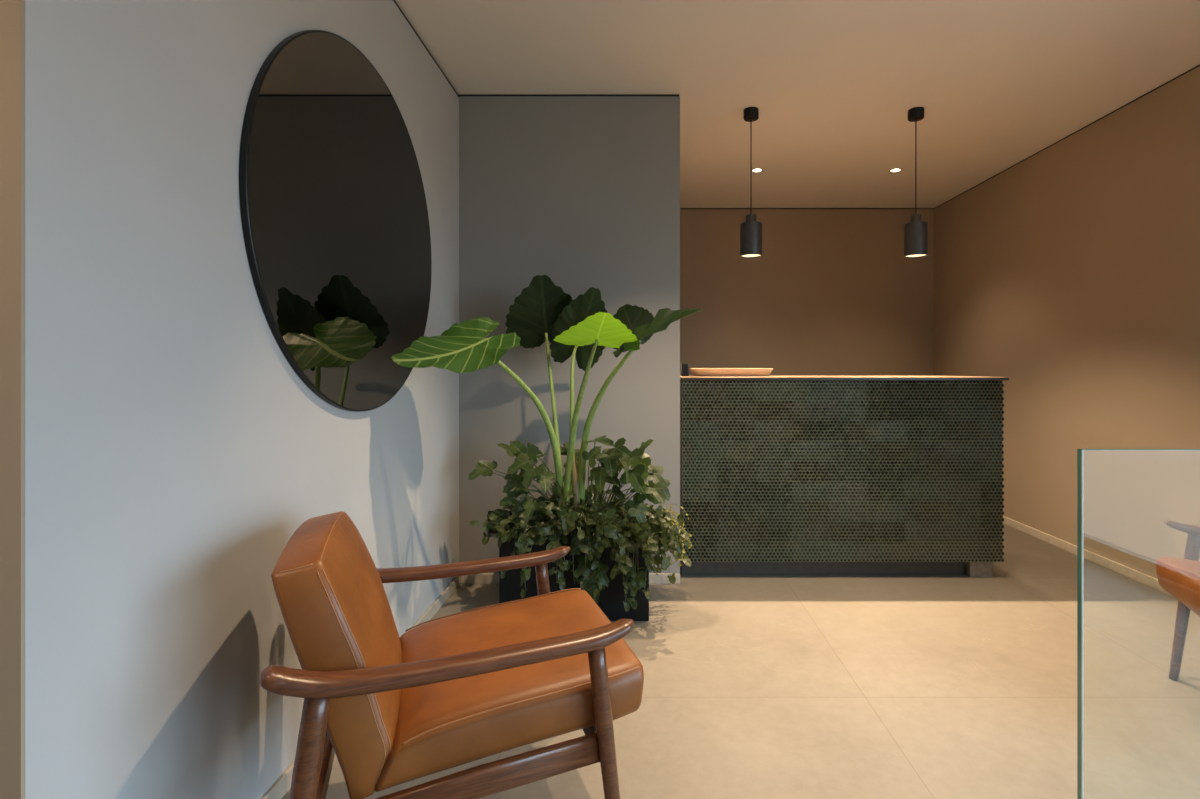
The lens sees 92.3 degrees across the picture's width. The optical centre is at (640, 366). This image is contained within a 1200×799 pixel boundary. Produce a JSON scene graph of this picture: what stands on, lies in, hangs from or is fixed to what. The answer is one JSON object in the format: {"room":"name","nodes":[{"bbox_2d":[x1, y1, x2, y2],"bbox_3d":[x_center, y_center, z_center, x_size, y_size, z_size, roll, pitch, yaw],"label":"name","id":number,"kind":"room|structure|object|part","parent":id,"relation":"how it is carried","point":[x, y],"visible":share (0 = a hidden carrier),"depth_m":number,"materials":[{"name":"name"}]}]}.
{"room":"reception area","nodes":[
{"label":"reception area","id":0,"kind":"room"},
{"bbox_2d":[0,0,24,798],"bbox_3d":[-1.759,-0.145,0.901,1.582,2.590,0.006,0,0,0],"label":"wall","id":1,"kind":"structure","parent":0,"point":[12,12],"depth_m":0.90,"materials":[{"name":"brown paint"}]},
{"bbox_2d":[25,0,458,798],"bbox_3d":[-1.759,-0.141,3.152,1.582,2.581,4.496,0,0,0],"label":"wall","id":2,"kind":"structure","parent":0,"point":[174,450],"depth_m":1.20,"materials":[{"name":"grey paint"}]},
{"bbox_2d":[239,30,431,410],"bbox_3d":[-0.958,-0.459,1.994,0.020,1.223,1.223,0,0,0],"label":"wall mirror","id":3,"kind":"object","parent":2,"relation":"attached to","point":[335,218],"visible":0.97,"depth_m":1.78,"materials":[{"name":"black mirror"}]},
{"bbox_2d":[261,576,460,798],"bbox_3d":[-0.962,1.123,1.982,0.012,0.053,2.156,0,0,0],"label":"baseboard","id":4,"kind":"structure","parent":2,"relation":"attached to","point":[282,785],"depth_m":2.44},
{"bbox_2d":[393,0,457,95],"bbox_3d":[-1.762,-1.442,3.155,1.576,0.021,4.490,0,0,0],"label":"trim","id":5,"kind":"structure","parent":2,"relation":"attached to","point":[397,5],"depth_m":2.56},
{"bbox_2d":[459,96,679,572],"bbox_3d":[-0.380,-0.145,4.230,1.176,2.590,2.340,0,0,0],"label":"wall","id":6,"kind":"structure","parent":0,"point":[582,193],"depth_m":3.06,"materials":[{"name":"grey paint"}]},
{"bbox_2d":[488,511,510,533],"bbox_3d":[-0.734,0.825,3.053,0.156,0.120,0.014,0,0,0],"label":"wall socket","id":7,"kind":"object","parent":6,"relation":"attached to","point":[491,531],"visible":0.11,"depth_m":3.05,"materials":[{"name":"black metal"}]},
{"bbox_2d":[458,94,678,96],"bbox_3d":[-0.385,-1.446,4.231,1.178,0.012,2.337,0,0,0],"label":"trim","id":8,"kind":"structure","parent":6,"relation":"attached to","point":[458,94],"depth_m":3.06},
{"bbox_2d":[461,573,679,583],"bbox_3d":[-0.374,1.123,3.054,1.164,0.053,0.012,0,0,0],"label":"baseboard","id":9,"kind":"structure","parent":6,"relation":"attached to","point":[483,578],"depth_m":3.05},
{"bbox_2d":[282,523,1199,798],"bbox_3d":[0.137,1.210,1.325,5.374,0.120,8.150,0,0,0],"label":"floor","id":10,"kind":"structure","parent":0,"point":[756,686],"depth_m":2.04,"materials":[{"name":"tile"}]},
{"bbox_2d":[260,511,643,798],"bbox_3d":[-0.426,0.756,1.427,0.761,0.792,0.656,0,0,-22],"label":"armchair","id":11,"kind":"object","parent":10,"relation":"on","point":[461,688],"visible":1,"depth_m":1.20,"materials":[{"name":"brown leather"}]},
{"bbox_3d":[-0.618,0.867,1.035,0.110,0.570,0.048,0,0,-21],"label":"leg","id":12,"kind":"part","parent":11,"relation":"part of","materials":[{"name":"brown wood"}]},
{"bbox_3d":[-0.710,0.860,1.315,0.022,0.051,0.570,0,0,-21],"label":"rail","id":13,"kind":"part","parent":11,"relation":"part of","materials":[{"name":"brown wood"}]},
{"bbox_2d":[271,511,401,798],"bbox_3d":[-0.675,0.598,1.329,0.226,0.478,0.522,0,0,-21],"label":"cushion","id":14,"kind":"object","parent":11,"relation":"on","point":[331,596],"depth_m":1.12,"materials":[{"name":"brown leather"}]},
{"bbox_3d":[-0.343,0.571,1.150,0.709,0.080,0.062,0,0,-23],"label":"arm","id":15,"kind":"part","parent":11,"relation":"part of","materials":[{"name":"brown wood"}]},
{"bbox_3d":[-0.555,0.571,1.687,0.709,0.080,0.062,0,0,-20],"label":"arm","id":16,"kind":"part","parent":11,"relation":"part of","materials":[{"name":"brown wood"}]},
{"bbox_3d":[-0.345,0.845,1.154,0.569,0.091,0.022,0,0,-21],"label":"rail","id":17,"kind":"part","parent":11,"relation":"part of","materials":[{"name":"brown wood"}]},
{"bbox_2d":[375,590,643,791],"bbox_3d":[-0.345,0.756,1.460,0.586,0.154,0.540,0,0,-21],"label":"seat cushion","id":18,"kind":"object","parent":11,"relation":"on","point":[424,730],"depth_m":1.26,"materials":[{"name":"brown leather"}]},
{"bbox_3d":[-0.288,0.874,1.798,0.091,0.556,0.042,0,0,-21],"label":"leg","id":19,"kind":"part","parent":11,"relation":"part of","materials":[{"name":"brown wood"}]},
{"bbox_3d":[-0.191,0.833,1.520,0.022,0.053,0.570,0,0,-21],"label":"rail","id":20,"kind":"part","parent":11,"relation":"part of","materials":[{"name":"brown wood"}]},
{"bbox_3d":[-0.072,0.874,1.250,0.091,0.556,0.042,0,0,-21],"label":"leg","id":21,"kind":"part","parent":11,"relation":"part of","materials":[{"name":"brown wood"}]},
{"bbox_2d":[499,504,648,620],"bbox_3d":[-0.303,0.931,2.800,0.678,0.438,0.400,0,0,0],"label":"planter","id":22,"kind":"object","parent":10,"relation":"on","point":[611,598],"visible":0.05,"depth_m":2.60,"materials":[{"name":"metal"}]},
{"bbox_2d":[392,275,700,511],"bbox_3d":[-0.329,0.145,2.479,1.142,1.163,0.865,0,0,0],"label":"plant","id":23,"kind":"object","parent":22,"relation":"in","point":[582,326],"visible":0.95,"depth_m":2.56,"materials":[{"name":"green plant"}]},
{"bbox_2d":[468,435,670,603],"bbox_3d":[-0.330,0.682,2.671,0.935,0.733,0.455,0,0,0],"label":"leaf plant","id":24,"kind":"object","parent":22,"relation":"in","point":[610,460],"visible":0.66,"depth_m":2.58,"materials":[{"name":"green plant"}]},
{"bbox_2d":[469,489,691,611],"bbox_3d":[-0.265,0.806,2.633,0.987,0.475,0.567,0,0,0],"label":"trailing ivy","id":25,"kind":"object","parent":22,"relation":"in","point":[651,535],"visible":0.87,"depth_m":2.48,"materials":[{"name":"green plant"}]},
{"bbox_2d":[656,503,691,565],"bbox_3d":[0.100,0.819,2.806,0.310,0.288,0.288,0,0,0],"label":"trailer","id":26,"kind":"object","parent":22,"relation":"in","point":[677,524],"visible":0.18,"depth_m":2.81,"materials":[{"name":"green plant"}]},
{"bbox_2d":[680,375,1008,576],"bbox_3d":[1.093,0.603,3.423,1.766,1.095,0.674,0,0,0],"label":"reception desk","id":27,"kind":"object","parent":10,"relation":"on","point":[780,474],"visible":0.99,"depth_m":3.09,"materials":[{"name":"tile"}]},
{"bbox_2d":[681,363,688,375],"bbox_3d":[0.256,0.017,3.359,0.042,0.076,0.062,0,0,0],"label":"terminal","id":28,"kind":"object","parent":27,"relation":"on","point":[684,366],"visible":0.9,"depth_m":3.33,"materials":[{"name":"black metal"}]},
{"bbox_2d":[690,368,772,375],"bbox_3d":[0.537,0.031,3.440,0.482,0.047,0.300,0,0,0],"label":"tray","id":29,"kind":"object","parent":27,"relation":"on","point":[696,371],"visible":0.98,"depth_m":3.31,"materials":[{"name":"brown wood"}]},
{"bbox_2d":[680,375,1008,377],"bbox_3d":[1.094,0.057,3.423,1.764,0.004,0.674,0,0,0],"label":"countertop","id":30,"kind":"structure","parent":27,"relation":"on","point":[690,376],"depth_m":3.33,"materials":[{"name":"brown wood"}]},
{"bbox_2d":[1077,449,1199,798],"bbox_3d":[1.699,0.650,1.046,1.802,1.000,0.036,0,0,0],"label":"glass panel","id":31,"kind":"object","parent":10,"relation":"on","point":[1080,452],"visible":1,"depth_m":1.04,"materials":[{"name":"clear glass"}]},
{"bbox_2d":[1156,521,1199,680],"bbox_3d":[2.126,0.756,1.728,0.761,0.792,0.656,0,0,21],"label":"armchair","id":32,"kind":"object","parent":10,"relation":"on","point":[1180,577],"visible":1,"depth_m":2.05,"materials":[{"name":"orange leather"}]},
{"bbox_2d":[1156,557,1199,615],"bbox_3d":[2.045,0.756,1.760,0.586,0.154,0.540,0,0,21],"label":"seat cushion","id":33,"kind":"object","parent":32,"relation":"on","point":[1180,577],"depth_m":1.94,"materials":[{"name":"brown leather"}]},
{"bbox_3d":[2.255,0.571,1.988,0.709,0.080,0.062,0,0,20],"label":"arm","id":34,"kind":"part","parent":32,"relation":"part of","materials":[{"name":"brown wood"}]},
{"bbox_3d":[1.988,0.874,2.099,0.091,0.556,0.042,0,0,21],"label":"leg","id":35,"kind":"part","parent":32,"relation":"part of","materials":[{"name":"brown wood"}]},
{"bbox_2d":[395,0,1199,207],"bbox_3d":[0.137,-1.552,1.325,5.374,0.200,8.150,0,0,0],"label":"ceiling","id":36,"kind":"structure","parent":0,"point":[833,85],"depth_m":2.83,"materials":[{"name":"paint"}]},
{"bbox_2d":[740,107,761,257],"bbox_3d":[0.622,-1.038,3.250,0.124,0.827,0.124,0,0,0],"label":"pendant lamp","id":37,"kind":"object","parent":36,"relation":"hanging from","point":[750,230],"visible":1,"depth_m":3.21,"materials":[{"name":"black metal"}]},
{"bbox_3d":[0.622,-0.718,3.250,0.124,0.185,0.124,0,0,0],"label":"lamp shade","id":38,"kind":"part","parent":37,"relation":"part of","materials":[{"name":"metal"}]},
{"bbox_2d":[742,254,759,256],"bbox_3d":[0.622,-0.633,3.250,0.115,0.003,0.115,0,0,0],"label":"diffuser","id":39,"kind":"object","parent":37,"relation":"attached to","point":[743,255],"depth_m":3.26,"materials":[{"name":"white"}]},
{"bbox_3d":[0.622,-1.125,3.250,0.006,0.554,0.006,0,0,0],"label":"cord","id":40,"kind":"part","parent":37,"relation":"part of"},
{"bbox_2d":[752,168,762,172],"bbox_3d":[0.855,-1.449,4.238,0.090,0.004,0.090,0,0,0],"label":"recessed light","id":41,"kind":"object","parent":36,"relation":"in","point":[755,170],"visible":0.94,"depth_m":4.24,"materials":[{"name":"white"}]},
{"bbox_2d":[889,168,901,172],"bbox_3d":[1.876,-1.449,4.238,0.090,0.004,0.090,0,0,0],"label":"recessed light","id":42,"kind":"object","parent":36,"relation":"in","point":[894,170],"visible":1,"depth_m":4.24,"materials":[{"name":"white"}]},
{"bbox_2d":[904,107,927,257],"bbox_3d":[1.554,-1.038,3.250,0.124,0.827,0.124,0,0,0],"label":"pendant lamp","id":43,"kind":"object","parent":36,"relation":"hanging from","point":[916,231],"visible":1,"depth_m":3.21,"materials":[{"name":"black metal"}]},
{"bbox_2d":[906,254,924,256],"bbox_3d":[1.554,-0.633,3.250,0.115,0.003,0.115,0,0,0],"label":"diffuser","id":44,"kind":"object","parent":43,"relation":"attached to","point":[907,255],"depth_m":3.26,"materials":[{"name":"white"}]},
{"bbox_3d":[1.554,-0.718,3.250,0.124,0.185,0.124,0,0,0],"label":"lamp shade","id":45,"kind":"part","parent":43,"relation":"part of","materials":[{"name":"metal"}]},
{"bbox_3d":[1.554,-1.125,3.250,0.006,0.554,0.006,0,0,0],"label":"cord","id":46,"kind":"part","parent":43,"relation":"part of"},
{"bbox_2d":[680,209,933,374],"bbox_3d":[1.516,-0.145,5.325,2.616,2.590,0.150,0,0,0],"label":"wall","id":47,"kind":"structure","parent":0,"point":[829,291],"depth_m":5.25,"materials":[{"name":"brown paint"}]},
{"bbox_2d":[680,208,933,208],"bbox_3d":[1.514,-1.446,5.328,2.620,0.012,0.144,0,0,0],"label":"trim","id":48,"kind":"structure","parent":47,"relation":"attached to","point":[680,208],"depth_m":5.26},
{"bbox_2d":[934,66,1199,578],"bbox_3d":[2.749,-0.145,1.325,0.150,2.590,7.850,0,0,0],"label":"wall","id":49,"kind":"structure","parent":0,"point":[1070,274],"depth_m":3.39,"materials":[{"name":"brown paint"}]},
{"bbox_2d":[934,64,1199,208],"bbox_3d":[2.752,-1.446,1.328,0.144,0.012,7.856,0,0,0],"label":"trim","id":50,"kind":"structure","parent":49,"relation":"attached to","point":[1199,64],"depth_m":3.45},
{"bbox_2d":[1003,516,1171,595],"bbox_3d":[2.668,1.123,3.275,0.012,0.053,3.950,0,0,0],"label":"baseboard","id":51,"kind":"structure","parent":49,"relation":"attached to","point":[1150,581],"depth_m":3.38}
]}

